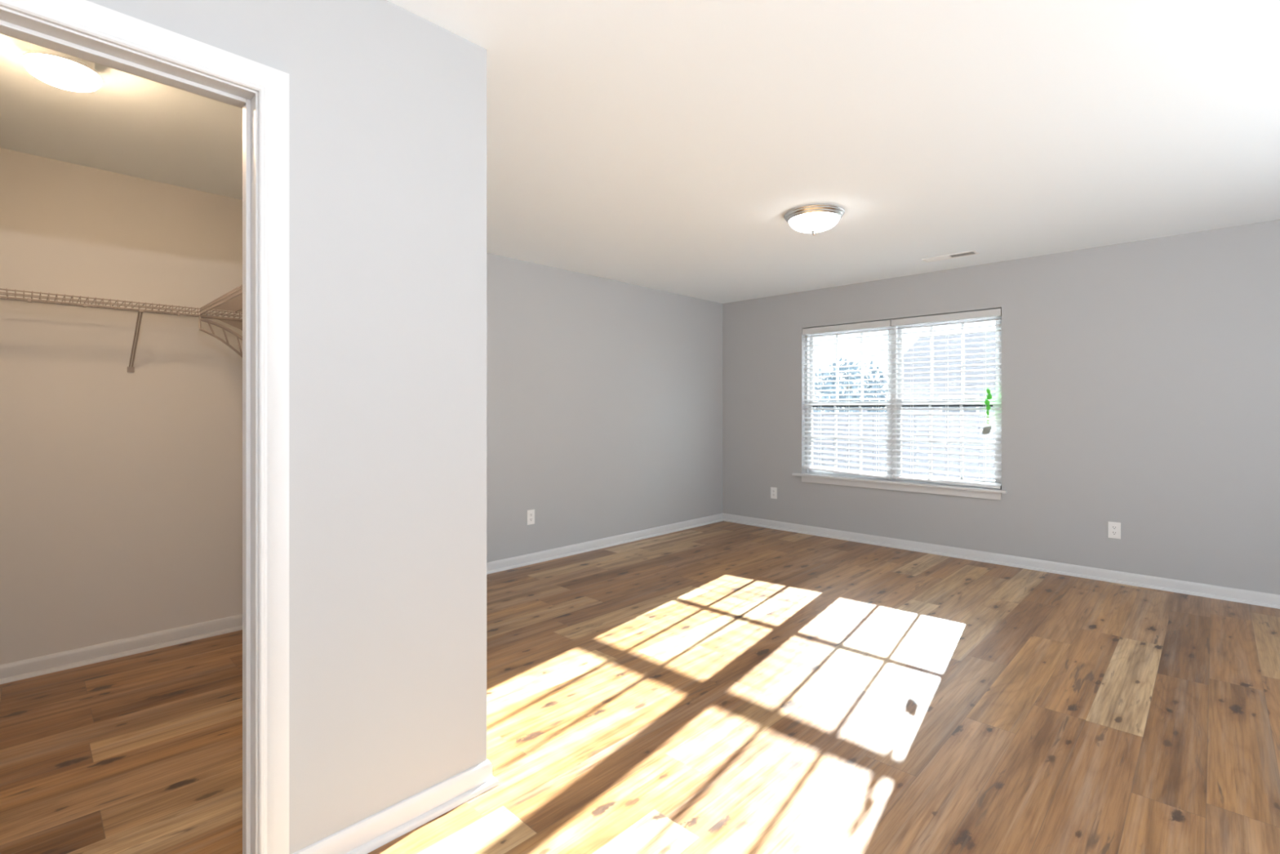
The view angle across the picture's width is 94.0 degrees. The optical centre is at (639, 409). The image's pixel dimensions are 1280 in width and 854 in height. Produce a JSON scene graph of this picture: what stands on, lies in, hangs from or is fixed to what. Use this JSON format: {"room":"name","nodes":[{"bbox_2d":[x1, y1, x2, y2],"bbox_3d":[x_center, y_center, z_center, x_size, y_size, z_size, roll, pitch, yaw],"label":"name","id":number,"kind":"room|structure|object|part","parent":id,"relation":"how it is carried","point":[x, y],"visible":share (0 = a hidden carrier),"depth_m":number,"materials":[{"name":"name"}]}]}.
{"room":"empty bedroom","nodes":[
{"label":"empty bedroom","id":0,"kind":"room"},
{"bbox_2d":[86,0,486,853],"bbox_3d":[-1.478,0.024,1.059,0.115,2.440,2.676,0,0,44],"label":"wall partition","id":1,"kind":"structure","parent":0,"point":[388,104],"depth_m":1.73,"materials":[{"name":"grey paint"}]},
{"bbox_2d":[0,0,288,853],"bbox_3d":[-1.188,0.187,1.361,0.150,2.114,0.656,0,0,44],"label":"door frame","id":2,"kind":"structure","parent":1,"relation":"in","point":[84,29],"depth_m":1.52,"materials":[{"name":"white paint"}]},
{"bbox_2d":[0,147,722,664],"bbox_3d":[-1.531,0.024,4.293,0.170,2.440,7.263,0,0,44],"label":"wall","id":3,"kind":"structure","parent":0,"point":[121,491],"depth_m":3.21,"materials":[{"name":"grey paint"}]},
{"bbox_2d":[0,288,242,372],"bbox_3d":[-2.478,-0.353,2.960,0.314,0.323,1.022,0,0,44],"label":"wire shelf","id":4,"kind":"object","parent":3,"relation":"attached to","point":[130,369],"visible":0.91,"depth_m":2.87,"materials":[{"name":"beige metal"}]},
{"bbox_3d":[-2.587,-0.509,3.065,0.005,0.005,1.022,0,0,44],"label":"rail","id":5,"kind":"part","parent":4,"relation":"part of","materials":[{"name":"beige metal"}]},
{"bbox_3d":[-2.479,-0.509,2.962,0.005,0.005,1.022,0,0,44],"label":"rail","id":6,"kind":"part","parent":4,"relation":"part of","materials":[{"name":"beige metal"}]},
{"bbox_3d":[-2.369,-0.477,2.856,0.006,0.006,1.022,0,0,44],"label":"rail","id":7,"kind":"part","parent":4,"relation":"part of","materials":[{"name":"beige metal"}]},
{"bbox_3d":[-2.369,-0.495,2.856,0.005,0.005,1.022,0,0,44],"label":"rail","id":8,"kind":"part","parent":4,"relation":"part of","materials":[{"name":"beige metal"}]},
{"bbox_3d":[-2.371,-0.509,2.858,0.006,0.006,1.022,0,0,44],"label":"rail","id":9,"kind":"part","parent":4,"relation":"part of","materials":[{"name":"beige metal"}]},
{"bbox_2d":[0,613,242,684],"bbox_3d":[-1.821,1.204,2.328,2.138,0.081,1.030,0,0,44],"label":"baseboard","id":10,"kind":"structure","parent":3,"relation":"attached to","point":[66,660],"depth_m":3.00,"materials":[{"name":"white paint"}]},
{"bbox_2d":[527,509,534,524],"bbox_3d":[-0.884,0.869,4.838,0.008,0.118,0.072,0,0,44],"label":"wall outlet","id":11,"kind":"object","parent":3,"relation":"attached to","point":[531,513],"visible":1,"depth_m":4.83,"materials":[{"name":"white plastic"}]},
{"bbox_2d":[486,513,1279,608],"bbox_3d":[1.415,1.204,3.197,5.595,0.081,4.417,0,0,44],"label":"baseboard","id":12,"kind":"structure","parent":3,"relation":"attached to","point":[1254,597],"depth_m":4.87,"materials":[{"name":"white paint"}]},
{"bbox_2d":[0,520,1279,853],"bbox_3d":[0.450,1.304,2.338,5.795,0.120,7.193,0,0,44],"label":"floor","id":13,"kind":"structure","parent":0,"point":[720,687],"depth_m":2.40,"materials":[{"name":"brown wood"}]},
{"bbox_2d":[292,759,499,853],"bbox_3d":[-1.505,1.204,2.551,2.283,0.081,0.622,0,0,44],"label":"baseboard","id":14,"kind":"structure","parent":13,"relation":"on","point":[380,828],"depth_m":1.77,"materials":[{"name":"white paint"}]},
{"bbox_2d":[0,0,1279,303],"bbox_3d":[0.474,-1.256,2.364,5.795,0.120,7.263,0,0,44],"label":"ceiling","id":15,"kind":"structure","parent":0,"point":[665,145],"depth_m":2.56,"materials":[{"name":"white paint"}]},
{"bbox_2d":[22,43,102,92],"bbox_3d":[-1.936,-1.145,2.005,0.194,0.101,0.194,0,0,44],"label":"closet light","id":16,"kind":"object","parent":15,"relation":"attached to","point":[55,68],"visible":0.94,"depth_m":1.96,"materials":[{"name":"white glass"}]},
{"bbox_2d":[783,203,844,235],"bbox_3d":[1.058,-1.127,3.634,0.356,0.138,0.356,0,0,44],"label":"ceiling light","id":17,"kind":"object","parent":15,"relation":"attached to","point":[813,219],"visible":1,"depth_m":3.53,"materials":[{"name":"white glass"}]},
{"bbox_3d":[1.058,-1.122,3.634,0.294,0.068,0.294,0,0,44],"label":"lamp shade","id":18,"kind":"part","parent":17,"relation":"part of","materials":[{"name":"white glass"}]},
{"bbox_2d":[921,250,978,262],"bbox_3d":[2.411,-1.193,4.647,0.380,0.006,0.120,0,0,44],"label":"ceiling vent","id":19,"kind":"object","parent":15,"relation":"in","point":[971,252],"visible":1,"depth_m":4.64,"materials":[{"name":"white metal"}]},
{"bbox_2d":[722,219,1279,595],"bbox_3d":[3.005,0.024,4.850,5.595,2.440,0.170,0,0,44],"label":"wall","id":20,"kind":"structure","parent":0,"point":[1140,380],"depth_m":4.40,"materials":[{"name":"grey paint"}]},
{"bbox_2d":[770,487,777,498],"bbox_3d":[1.404,0.872,6.267,0.072,0.118,0.008,0,0,44],"label":"wall outlet","id":21,"kind":"object","parent":20,"relation":"attached to","point":[773,490],"visible":1,"depth_m":6.26,"materials":[{"name":"white plastic"}]},
{"bbox_2d":[791,315,1006,499],"bbox_3d":[2.302,-0.051,5.491,1.897,1.554,0.210,0,0,44],"label":"window","id":22,"kind":"structure","parent":20,"relation":"in","point":[810,475],"depth_m":5.46,"materials":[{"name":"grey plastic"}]},
{"bbox_2d":[802,320,892,479],"bbox_3d":[1.978,-0.094,5.758,0.877,1.450,0.054,0,0,44],"label":"window blind","id":23,"kind":"object","parent":22,"relation":"attached to","point":[886,323],"visible":1,"depth_m":5.74,"materials":[{"name":"grey plastic"}]},
{"bbox_3d":[1.793,-0.090,5.937,0.014,1.348,0.054,0,0,44],"label":"ladder cord","id":24,"kind":"part","parent":23,"relation":"part of","materials":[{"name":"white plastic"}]},
{"bbox_3d":[1.978,0.603,5.758,0.871,0.018,0.050,3,2,44],"label":"rail","id":25,"kind":"part","parent":23,"relation":"part of","materials":[{"name":"white plastic"}]},
{"bbox_3d":[2.210,-0.078,5.535,0.014,1.373,0.054,0,0,44],"label":"ladder cord","id":26,"kind":"part","parent":23,"relation":"part of","materials":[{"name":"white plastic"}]},
{"bbox_3d":[2.021,0.278,5.802,0.831,0.717,0.028,0,0,44],"label":"sash","id":27,"kind":"part","parent":22,"relation":"part of","materials":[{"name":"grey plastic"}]},
{"bbox_3d":[2.044,-0.422,5.825,0.831,0.752,0.028,0,0,44],"label":"sash","id":28,"kind":"part","parent":22,"relation":"part of","materials":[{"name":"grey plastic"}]},
{"bbox_3d":[2.267,0.666,5.454,1.897,0.040,0.107,0,0,44],"label":"sill","id":29,"kind":"part","parent":22,"relation":"part of","materials":[{"name":"white paint"}]},
{"bbox_2d":[890,308,1001,488],"bbox_3d":[2.613,-0.091,5.141,0.877,1.456,0.064,0,0,44],"label":"window blind","id":30,"kind":"object","parent":22,"relation":"attached to","point":[997,312],"visible":0.99,"depth_m":5.12,"materials":[{"name":"grey plastic"}]},
{"bbox_3d":[2.307,-0.073,5.399,0.024,1.390,0.011,0,0,44],"label":"lift cord","id":31,"kind":"part","parent":30,"relation":"part of","materials":[{"name":"white plastic"}]},
{"bbox_3d":[2.431,-0.078,5.323,0.014,1.371,0.054,0,0,44],"label":"ladder cord","id":32,"kind":"part","parent":30,"relation":"part of","materials":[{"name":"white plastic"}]},
{"bbox_3d":[2.616,0.620,5.145,0.871,0.018,0.050,1,1,44],"label":"rail","id":33,"kind":"part","parent":30,"relation":"part of","materials":[{"name":"white plastic"}]},
{"bbox_3d":[2.639,-0.076,5.122,0.014,1.376,0.054,0,0,44],"label":"ladder cord","id":34,"kind":"part","parent":30,"relation":"part of","materials":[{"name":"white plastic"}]},
{"bbox_2d":[982,388,991,434],"bbox_3d":[2.838,-0.283,4.879,0.073,0.967,0.016,0,0,44],"label":"ornament","id":35,"kind":"object","parent":30,"relation":"hanging from","point":[986,430],"visible":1,"depth_m":4.87,"materials":[{"name":"green"}]},
{"bbox_3d":[2.658,0.278,5.189,0.831,0.717,0.028,0,0,44],"label":"sash","id":36,"kind":"part","parent":22,"relation":"part of","materials":[{"name":"grey plastic"}]},
{"bbox_3d":[2.680,-0.422,5.213,0.831,0.752,0.028,0,0,44],"label":"sash","id":37,"kind":"part","parent":22,"relation":"part of","materials":[{"name":"grey plastic"}]},
{"bbox_2d":[1107,521,1120,538],"bbox_3d":[3.430,0.870,4.317,0.072,0.118,0.008,0,0,44],"label":"wall outlet","id":38,"kind":"object","parent":20,"relation":"attached to","point":[1113,528],"visible":1,"depth_m":4.32,"materials":[{"name":"white plastic"}]},
{"bbox_2d":[1111,530,1117,534],"bbox_3d":[3.429,0.889,4.316,0.034,0.027,0.004,0,0,44],"label":"receptacle","id":39,"kind":"object","parent":38,"relation":"attached to","point":[1113,532],"depth_m":4.32,"materials":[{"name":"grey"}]},
{"bbox_2d":[1111,525,1117,529],"bbox_3d":[3.429,0.851,4.316,0.034,0.027,0.004,0,0,44],"label":"receptacle","id":40,"kind":"object","parent":38,"relation":"attached to","point":[1113,527],"depth_m":4.31,"materials":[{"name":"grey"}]},
{"bbox_3d":[-1.413,0.024,2.752,2.138,2.440,0.146,0,0,44],"label":"wall","id":41,"kind":"structure","parent":0,"visible":0},
{"bbox_2d":[199,284,242,357],"bbox_3d":[-1.577,-0.320,2.597,1.475,0.389,0.310,0,0,44],"label":"wire shelf","id":42,"kind":"object","parent":41,"relation":"attached to","point":[221,300],"visible":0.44,"depth_m":3.01,"materials":[{"name":"beige metal"}]},
{"bbox_3d":[-1.680,-0.495,2.490,1.474,0.005,0.005,0,0,44],"label":"rail","id":43,"kind":"part","parent":42,"relation":"part of","materials":[{"name":"beige metal"}]},
{"bbox_3d":[-1.678,-0.509,2.492,1.474,0.006,0.006,0,0,44],"label":"rail","id":44,"kind":"part","parent":42,"relation":"part of","materials":[{"name":"beige metal"}]},
{"bbox_3d":[-1.680,-0.477,2.490,1.474,0.006,0.006,0,0,44],"label":"rail","id":45,"kind":"part","parent":42,"relation":"part of","materials":[{"name":"beige metal"}]},
{"label":"outside","id":46,"kind":"structure","parent":0,"visible":0},
{"bbox_3d":[19.208,1.694,27.171,70.000,0.200,54.207,0,0,44],"label":"ground","id":47,"kind":"structure","parent":46,"visible":0},
{"bbox_2d":[813,358,888,412],"bbox_3d":[4.779,0.200,13.754,2.345,2.790,2.338,0,0,44],"label":"tree","id":48,"kind":"object","parent":47,"relation":"on","point":[840,359],"visible":0.31,"depth_m":13.31,"materials":[{"name":"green plant"}]},
{"bbox_2d":[813,409,994,479],"bbox_3d":[3.680,0.784,9.882,8.360,1.620,0.168,0,0,44],"label":"window blinds","id":49,"kind":"object","parent":47,"relation":"on","point":[864,446],"visible":0.07,"depth_m":9.22,"materials":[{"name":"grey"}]},
{"bbox_2d":[879,331,995,462],"bbox_3d":[13.643,-0.556,18.792,9.200,4.300,7.800,0,0,44],"label":"house","id":50,"kind":"structure","parent":47,"relation":"on","point":[993,333],"depth_m":18.69,"materials":[{"name":"white"}]},
{"bbox_3d":[9.514,0.144,17.818,0.920,1.020,0.007,0,0,44],"label":"pane","id":51,"kind":"part","parent":50,"relation":"part of","materials":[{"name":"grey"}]}
]}

